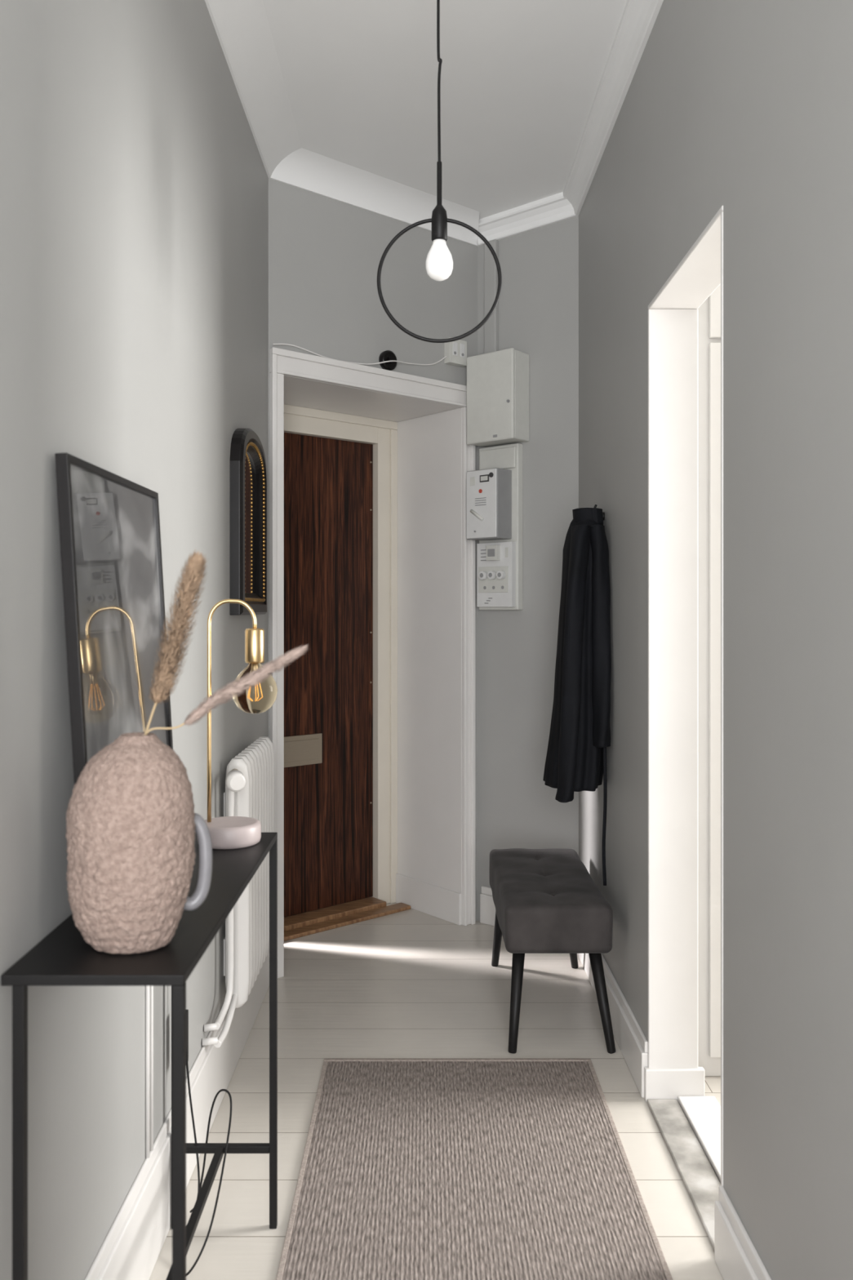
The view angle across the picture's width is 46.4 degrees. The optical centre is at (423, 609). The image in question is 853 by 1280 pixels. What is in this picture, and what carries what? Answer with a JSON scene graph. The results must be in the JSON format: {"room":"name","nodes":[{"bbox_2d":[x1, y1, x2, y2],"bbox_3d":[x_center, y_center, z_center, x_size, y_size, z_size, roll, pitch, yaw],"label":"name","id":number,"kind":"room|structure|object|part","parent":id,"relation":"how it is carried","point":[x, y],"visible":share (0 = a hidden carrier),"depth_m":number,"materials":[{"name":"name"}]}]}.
{"room":"entrance hallway","nodes":[
{"label":"entrance hallway","id":0,"kind":"room"},
{"bbox_2d":[0,0,268,1279],"bbox_3d":[-0.570,-0.150,0.953,0.050,2.900,5.105,0,0,0],"label":"wall","id":1,"kind":"structure","parent":0,"point":[134,180],"depth_m":1.70,"materials":[{"name":"grey paint"}]},
{"bbox_2d":[145,985,153,1158],"bbox_3d":[-0.541,0.787,1.968,0.008,0.575,0.033,0,0,0],"label":"pipes","id":2,"kind":"object","parent":1,"relation":"attached to","point":[148,988],"visible":0.65,"depth_m":1.95,"materials":[{"name":"white metal"}]},
{"bbox_2d":[84,951,269,1279],"bbox_3d":[-0.538,1.188,0.943,0.014,0.225,5.085,0,0,0],"label":"baseboard","id":3,"kind":"structure","parent":1,"relation":"attached to","point":[131,1250],"depth_m":2.05,"materials":[{"name":"white paint"}]},
{"bbox_2d":[202,736,274,1047],"bbox_3d":[-0.500,0.741,2.796,0.094,0.682,0.708,0,0,0],"label":"radiator","id":4,"kind":"object","parent":1,"relation":"attached to","point":[249,792],"visible":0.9,"depth_m":2.68,"materials":[{"name":"white metal"}]},
{"bbox_2d":[229,428,266,615],"bbox_3d":[-0.526,-0.265,3.030,0.038,0.560,0.450,0,0,0],"label":"wall mirror","id":5,"kind":"object","parent":1,"relation":"attached to","point":[247,462],"visible":1,"depth_m":3.00,"materials":[{"name":"black mirror"}]},
{"bbox_2d":[244,451,257,593],"bbox_3d":[-0.533,-0.265,3.030,0.001,0.436,0.326,0,0,0],"label":"mirror glass","id":6,"kind":"object","parent":5,"relation":"attached to","point":[251,507],"depth_m":3.08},
{"bbox_2d":[268,178,477,920],"bbox_3d":[-0.164,-0.150,3.858,1.038,2.900,0.040,0,0,-41],"label":"wall","id":7,"kind":"structure","parent":0,"point":[325,254],"depth_m":3.75,"materials":[{"name":"grey paint"}]},
{"bbox_2d":[284,432,373,916],"bbox_3d":[-0.489,0.268,4.191,0.670,1.995,0.040,0,0,-41],"label":"door leaf","id":8,"kind":"structure","parent":7,"relation":"in","point":[328,482],"depth_m":4.24,"materials":[{"name":"brown wood"}]},
{"bbox_2d":[284,733,322,767],"bbox_3d":[-0.529,0.585,4.122,0.267,0.126,0.013,0,0,-41],"label":"plate","id":9,"kind":"object","parent":8,"relation":"attached to","point":[303,749],"visible":0.56,"depth_m":4.14,"materials":[{"name":"silver metal"}]},
{"bbox_2d":[272,343,446,370],"bbox_3d":[-0.209,-0.977,3.765,0.825,0.110,0.041,0,0,-41],"label":"cable","id":10,"kind":"object","parent":7,"relation":"attached to","point":[387,359],"visible":0.99,"depth_m":3.82,"materials":[{"name":"white plastic"}]},
{"bbox_2d":[269,346,475,977],"bbox_3d":[-0.164,0.190,3.811,0.978,2.220,0.030,0,0,-41],"label":"door frame","id":11,"kind":"structure","parent":7,"relation":"attached to","point":[282,362],"depth_m":3.69,"materials":[{"name":"white paint"}]},
{"bbox_2d":[284,375,462,924],"bbox_3d":[-0.312,0.227,3.987,0.896,2.147,0.430,0,0,-41],"label":"reveal","id":12,"kind":"object","parent":7,"relation":"attached to","point":[428,877],"visible":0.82,"depth_m":4.24,"materials":[{"name":"white paint"}]},
{"bbox_2d":[284,404,397,903],"bbox_3d":[-0.465,0.233,4.165,0.896,2.135,0.062,0,0,-41],"label":"frame","id":13,"kind":"object","parent":12,"relation":"attached to","point":[382,434],"visible":0.57,"depth_m":4.39,"materials":[{"name":"beige paint"}]},
{"bbox_2d":[444,337,466,367],"bbox_3d":[0.135,-1.050,4.060,0.095,0.100,0.040,0,0,-41],"label":"electrical socket","id":14,"kind":"object","parent":7,"relation":"attached to","point":[455,352],"visible":0.97,"depth_m":4.04,"materials":[{"name":"white plastic"}]},
{"bbox_2d":[148,902,723,1279],"bbox_3d":[1.150,1.330,1.600,4.200,0.060,6.600,0,0,0],"label":"floor","id":15,"kind":"structure","parent":0,"point":[409,984],"depth_m":3.00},
{"bbox_2d":[0,831,277,1279],"bbox_3d":[-0.426,0.885,1.711,0.236,0.830,0.862,0,0,0],"label":"console table","id":16,"kind":"object","parent":15,"relation":"on","point":[64,957],"visible":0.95,"depth_m":1.34,"materials":[{"name":"black metal"}]},
{"bbox_3d":[-0.521,0.892,1.288,0.015,0.816,0.015,0,0,0],"label":"leg","id":17,"kind":"part","parent":16,"relation":"part of","materials":[{"name":"black metal"}]},
{"bbox_2d":[54,453,173,785],"bbox_3d":[-0.507,0.121,1.700,0.059,0.700,0.500,0,0,0],"label":"framed picture","id":18,"kind":"object","parent":16,"relation":"on","point":[109,522],"visible":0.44,"depth_m":1.61,"materials":[{"name":"black paint"}]},
{"bbox_2d":[65,732,212,954],"bbox_3d":[-0.407,0.322,1.393,0.178,0.296,0.151,0,0,15],"label":"vase","id":19,"kind":"object","parent":16,"relation":"on","point":[131,820],"visible":1,"depth_m":1.34,"materials":[{"name":"pink ceramic"}]},
{"bbox_3d":[-0.325,0.363,1.435,0.042,0.139,0.021,0,0,-15],"label":"handle","id":20,"kind":"part","parent":19,"relation":"part of","materials":[{"name":"grey ceramic"}]},
{"bbox_2d":[143,548,308,735],"bbox_3d":[-0.285,0.066,1.427,0.249,0.309,0.053,0,0,-9],"label":"pampas grass","id":21,"kind":"object","parent":19,"relation":"in","point":[193,575],"depth_m":1.41,"materials":[{"name":"beige plant"}]},
{"bbox_3d":[-0.521,0.892,2.098,0.015,0.816,0.015,0,0,0],"label":"leg","id":22,"kind":"part","parent":16,"relation":"part of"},
{"bbox_3d":[-0.316,0.892,1.288,0.015,0.816,0.015,0,0,0],"label":"leg","id":23,"kind":"part","parent":16,"relation":"part of","materials":[{"name":"black metal"}]},
{"bbox_3d":[-0.464,0.900,2.034,0.123,0.800,0.216,0,0,0],"label":"hanging power cord","id":24,"kind":"part","parent":16,"relation":"part of","materials":[{"name":"black plastic"}]},
{"bbox_2d":[196,599,277,849],"bbox_3d":[-0.375,0.224,2.010,0.162,0.492,0.128,0,0,0],"label":"table lamp","id":25,"kind":"object","parent":16,"relation":"on","point":[226,833],"visible":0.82,"depth_m":1.99,"materials":[{"name":"gold stone"}]},
{"bbox_3d":[-0.386,0.204,2.010,0.100,0.452,0.008,0,0,0],"label":"arm","id":26,"kind":"part","parent":25,"relation":"part of","materials":[{"name":"gold metal"}]},
{"bbox_2d":[244,627,264,663],"bbox_3d":[-0.340,0.072,2.010,0.039,0.070,0.039,0,0,0],"label":"socket","id":27,"kind":"object","parent":25,"relation":"attached to","point":[254,637],"depth_m":1.99,"materials":[{"name":"gold metal"}]},
{"bbox_3d":[-0.340,0.157,2.010,0.092,0.106,0.092,0,0,0],"label":"globe bulb","id":28,"kind":"part","parent":25,"relation":"part of","materials":[{"name":"clear glass"}]},
{"bbox_3d":[-0.316,0.892,2.098,0.015,0.816,0.015,0,0,0],"label":"leg","id":29,"kind":"part","parent":16,"relation":"part of","materials":[{"name":"black metal"}]},
{"bbox_2d":[284,896,410,941],"bbox_3d":[-0.442,1.284,4.123,0.852,0.033,0.205,0,0,-41],"label":"sill","id":30,"kind":"structure","parent":15,"relation":"on","point":[316,921],"depth_m":4.15,"materials":[{"name":"brown wood"}]},
{"bbox_2d":[275,1058,672,1279],"bbox_3d":[0.099,1.295,1.706,0.766,0.010,2.312,0,0,0],"label":"rug","id":31,"kind":"object","parent":15,"relation":"on","point":[411,1169],"visible":1,"depth_m":2.25,"materials":[{"name":"beige fabric"}]},
{"bbox_2d":[488,848,615,1053],"bbox_3d":[0.401,1.079,3.265,0.332,0.454,0.772,0,0,0],"label":"tufted bench","id":32,"kind":"object","parent":15,"relation":"on","point":[546,900],"visible":1,"depth_m":2.93,"materials":[{"name":"grey fabric"}]},
{"bbox_3d":[0.276,1.145,3.582,0.038,0.322,0.140,0,0,-7],"label":"leg","id":33,"kind":"part","parent":32,"relation":"part of","materials":[{"name":"black wood"}]},
{"bbox_3d":[0.275,1.145,2.944,0.068,0.315,0.037,0,0,-45],"label":"leg","id":34,"kind":"part","parent":32,"relation":"part of","materials":[{"name":"black wood"}]},
{"bbox_3d":[0.395,0.926,3.240,0.318,0.148,0.720,0,0,0],"label":"seat","id":35,"kind":"part","parent":32,"relation":"part of","materials":[{"name":"grey fabric"}]},
{"bbox_3d":[0.523,1.145,3.573,0.038,0.321,0.131,0,0,26],"label":"leg","id":36,"kind":"part","parent":32,"relation":"part of","materials":[{"name":"black wood"}]},
{"bbox_3d":[0.528,1.145,2.944,0.087,0.317,0.037,0,0,26],"label":"leg","id":37,"kind":"part","parent":32,"relation":"part of","materials":[{"name":"black wood"}]},
{"bbox_2d":[646,1096,720,1248],"bbox_3d":[0.680,1.291,2.308,0.180,0.018,0.637,0,0,0],"label":"marble threshold","id":38,"kind":"object","parent":15,"relation":"on","point":[690,1126],"visible":0.52,"depth_m":2.40,"materials":[{"name":"white marble"}]},
{"bbox_2d":[697,284,720,1075],"bbox_3d":[1.014,0.025,3.039,0.572,2.550,0.622,0,0,0],"label":"door","id":39,"kind":"structure","parent":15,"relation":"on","point":[709,312],"depth_m":2.77,"materials":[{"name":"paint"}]},
{"bbox_2d":[262,0,626,219],"bbox_3d":[1.150,-1.630,1.600,4.200,0.060,6.600,0,0,0],"label":"ceiling","id":40,"kind":"structure","parent":0,"point":[520,79],"depth_m":3.04,"materials":[{"name":"paint"}]},
{"bbox_2d":[377,0,502,342],"bbox_3d":[0.036,-1.095,2.200,0.276,1.010,0.100,0,0,0],"label":"pendant light","id":41,"kind":"object","parent":40,"relation":"hanging from","point":[439,261],"visible":1,"depth_m":2.20,"materials":[{"name":"black metal"}]},
{"bbox_3d":[0.036,-0.772,2.200,0.061,0.086,0.061,0,0,0],"label":"bulb","id":42,"kind":"part","parent":41,"relation":"part of","materials":[{"name":"white glass"}]},
{"bbox_2d":[431,160,447,241],"bbox_3d":[0.036,-0.902,2.200,0.035,0.176,0.035,0,0,0],"label":"socket","id":43,"kind":"object","parent":41,"relation":"attached to","point":[439,217],"depth_m":2.19,"materials":[{"name":"black metal"}]},
{"bbox_2d":[477,216,578,920],"bbox_3d":[0.420,-0.150,4.032,0.525,2.900,0.050,0,0,41],"label":"wall","id":44,"kind":"structure","parent":0,"point":[538,303],"depth_m":3.97,"materials":[{"name":"grey paint"}]},
{"bbox_2d":[480,885,495,925],"bbox_3d":[0.410,1.225,3.995,0.450,0.150,0.018,0,0,41],"label":"baseboard","id":45,"kind":"structure","parent":44,"relation":"attached to","point":[487,908],"depth_m":4.11,"materials":[{"name":"white paint"}]},
{"bbox_2d":[484,239,497,353],"bbox_3d":[0.281,-1.274,4.106,0.056,0.492,0.053,0,0,0],"label":"conduit","id":46,"kind":"object","parent":44,"relation":"attached to","point":[491,274],"depth_m":4.09,"materials":[{"name":"white plastic"}]},
{"bbox_2d":[466,347,529,609],"bbox_3d":[0.296,-0.514,4.014,0.235,1.028,0.147,0,0,39],"label":"electrical panel","id":47,"kind":"object","parent":44,"relation":"attached to","point":[498,382],"visible":1,"depth_m":3.99,"materials":[{"name":"grey plastic"}]},
{"bbox_2d":[578,0,852,1279],"bbox_3d":[0.662,-0.150,1.160,0.125,2.900,5.520,0,0,0],"label":"wall","id":48,"kind":"structure","parent":0,"point":[744,107],"depth_m":1.78,"materials":[{"name":"grey paint"}]},
{"bbox_2d":[204,0,663,246],"bbox_3d":[0.028,-1.560,1.283,1.145,0.081,5.767,0,0,0],"label":"trim","id":49,"kind":"structure","parent":48,"relation":"attached to","point":[242,27],"depth_m":3.32,"materials":[{"name":"white paint"}]},
{"bbox_3d":[0.028,-1.560,1.283,1.145,0.081,5.767,0,0,0],"label":"cornice","id":50,"kind":"part","parent":49,"relation":"part of","materials":[{"name":"paint"}]},
{"bbox_2d":[542,504,611,885],"bbox_3d":[0.501,0.261,3.278,0.200,1.217,0.369,0,0,0],"label":"coat","id":51,"kind":"object","parent":48,"relation":"hanging from","point":[580,734],"visible":1,"depth_m":3.14,"materials":[{"name":"fabric"}]},
{"bbox_2d":[577,953,648,1097],"bbox_3d":[0.591,1.225,3.235,0.018,0.150,1.170,0,0,0],"label":"baseboard","id":52,"kind":"structure","parent":48,"relation":"attached to","point":[633,1043],"depth_m":2.88,"materials":[{"name":"white paint"}]},
{"bbox_2d":[644,205,723,1186],"bbox_3d":[0.666,0.245,2.320,0.157,2.110,0.660,0,0,0],"label":"trim","id":53,"kind":"structure","parent":48,"relation":"attached to","point":[673,1071],"depth_m":2.64,"materials":[{"name":"white paint"}]},
{"bbox_2d":[714,1185,771,1279],"bbox_3d":[0.591,1.225,0.195,0.018,0.150,3.590,0,0,0],"label":"baseboard","id":54,"kind":"structure","parent":48,"relation":"attached to","point":[736,1257],"depth_m":1.88,"materials":[{"name":"white paint"}]}
]}

